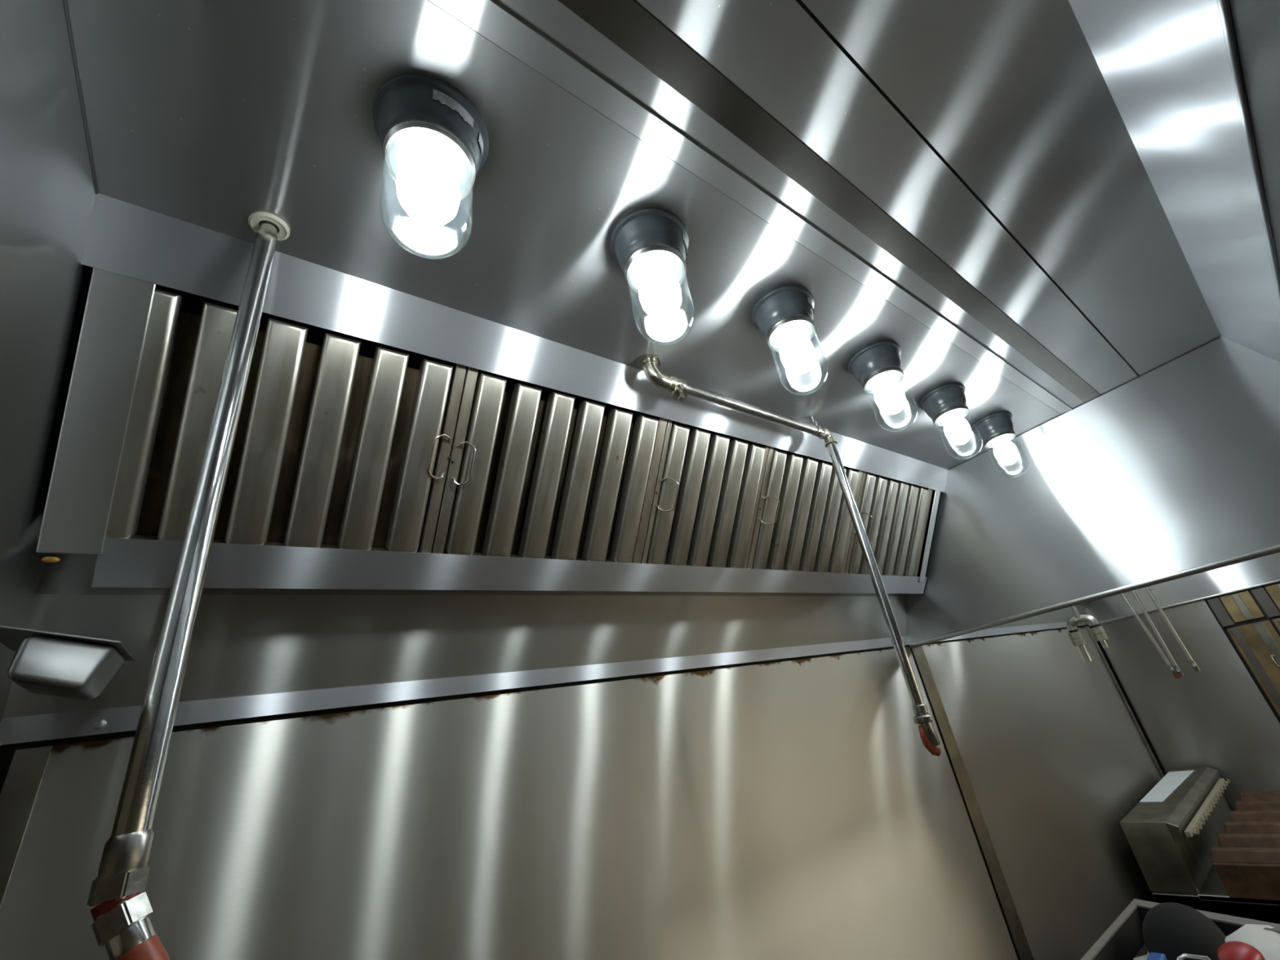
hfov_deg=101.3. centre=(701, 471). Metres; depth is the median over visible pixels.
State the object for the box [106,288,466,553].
filter
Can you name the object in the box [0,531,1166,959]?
wall
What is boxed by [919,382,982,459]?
lamp
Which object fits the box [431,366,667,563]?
filter
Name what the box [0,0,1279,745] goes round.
exhaust hood
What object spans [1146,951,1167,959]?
box
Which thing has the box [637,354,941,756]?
pipe
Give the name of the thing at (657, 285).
glass jar
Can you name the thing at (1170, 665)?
pipe
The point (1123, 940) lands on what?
bin
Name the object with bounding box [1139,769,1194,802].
paper sheet
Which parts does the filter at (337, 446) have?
frame, handle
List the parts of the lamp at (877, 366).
bulb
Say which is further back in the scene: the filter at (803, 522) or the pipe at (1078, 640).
the pipe at (1078, 640)
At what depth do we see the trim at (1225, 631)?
3.38 m
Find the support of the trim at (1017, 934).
attached to the wall at (797, 809)
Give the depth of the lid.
1.51 m
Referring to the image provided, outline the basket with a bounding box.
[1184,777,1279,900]
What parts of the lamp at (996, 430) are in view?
bulb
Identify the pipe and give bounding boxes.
[86,211,289,959]
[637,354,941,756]
[1066,605,1108,662]
[1120,593,1180,678]
[1131,590,1184,676]
[1145,586,1200,671]
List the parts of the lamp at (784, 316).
bulb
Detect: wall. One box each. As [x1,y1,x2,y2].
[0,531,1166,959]
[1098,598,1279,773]
[1099,599,1279,811]
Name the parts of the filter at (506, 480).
handle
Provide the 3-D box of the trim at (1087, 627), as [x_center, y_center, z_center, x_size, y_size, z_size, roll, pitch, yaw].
[3.079,2.042,3.477,0.028,2.004,0.010,11,-34,-39]
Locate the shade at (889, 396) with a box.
[864,373,917,431]
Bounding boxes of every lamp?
[372,74,488,259]
[610,208,694,346]
[751,285,827,395]
[848,341,917,431]
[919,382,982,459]
[970,411,1027,478]
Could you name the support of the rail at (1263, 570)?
attached to the wall at (797, 809)
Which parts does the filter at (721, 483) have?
handle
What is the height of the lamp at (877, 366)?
0.226 m
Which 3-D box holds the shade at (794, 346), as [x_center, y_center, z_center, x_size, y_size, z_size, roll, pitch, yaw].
[0.210,-0.236,1.117,0.103,0.154,0.103,-4,-27,-15]
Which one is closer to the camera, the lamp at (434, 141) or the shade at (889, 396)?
the lamp at (434, 141)
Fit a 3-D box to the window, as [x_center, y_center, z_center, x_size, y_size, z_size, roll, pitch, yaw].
[3.877,1.512,2.739,0.081,2.002,1.003,11,-34,-39]
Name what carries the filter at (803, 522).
on the exhaust hood at (1064, 214)
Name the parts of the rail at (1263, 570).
panel, panel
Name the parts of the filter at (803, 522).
handle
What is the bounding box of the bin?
[1080,898,1279,959]
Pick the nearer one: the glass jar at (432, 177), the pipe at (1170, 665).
the glass jar at (432, 177)
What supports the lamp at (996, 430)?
attached to the exhaust hood at (1064, 214)
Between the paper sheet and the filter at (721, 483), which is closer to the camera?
the filter at (721, 483)
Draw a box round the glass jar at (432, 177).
[378,139,472,259]
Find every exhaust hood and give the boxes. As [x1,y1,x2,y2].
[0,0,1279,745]
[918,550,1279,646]
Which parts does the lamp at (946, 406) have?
bulb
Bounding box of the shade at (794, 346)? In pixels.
[768,324,827,395]
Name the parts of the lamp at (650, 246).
bulb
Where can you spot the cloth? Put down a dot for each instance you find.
(1267, 942)
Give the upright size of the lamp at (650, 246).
0.226 m
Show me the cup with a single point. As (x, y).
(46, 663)
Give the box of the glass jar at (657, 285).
[626,262,694,346]
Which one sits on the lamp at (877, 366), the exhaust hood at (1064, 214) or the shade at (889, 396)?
the shade at (889, 396)
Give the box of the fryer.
[1120,766,1279,924]
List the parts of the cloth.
black cap, wire handle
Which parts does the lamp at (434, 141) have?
bulb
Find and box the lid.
[1217,941,1265,959]
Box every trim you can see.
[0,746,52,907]
[911,645,1034,959]
[1086,626,1164,777]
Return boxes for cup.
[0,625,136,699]
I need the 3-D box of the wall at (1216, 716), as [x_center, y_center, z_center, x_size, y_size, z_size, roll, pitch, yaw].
[3.246,1.401,3.532,0.019,3.120,0.682,11,-34,-39]
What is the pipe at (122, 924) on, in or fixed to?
attached to the exhaust hood at (1064, 214)
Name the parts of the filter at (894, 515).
handle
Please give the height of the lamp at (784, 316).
0.226 m
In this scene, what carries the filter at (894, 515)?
on the exhaust hood at (1064, 214)
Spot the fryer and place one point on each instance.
(1189, 848)
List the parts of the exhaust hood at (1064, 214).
panel, filler plate, panel, ceiling panel, filler plate, ceiling panel, panel, panel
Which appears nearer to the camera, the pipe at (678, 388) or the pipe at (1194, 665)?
the pipe at (678, 388)
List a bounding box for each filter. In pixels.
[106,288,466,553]
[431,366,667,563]
[640,419,768,568]
[746,446,862,573]
[844,471,933,576]
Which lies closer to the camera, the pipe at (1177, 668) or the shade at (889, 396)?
the shade at (889, 396)
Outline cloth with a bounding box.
[1133,902,1279,959]

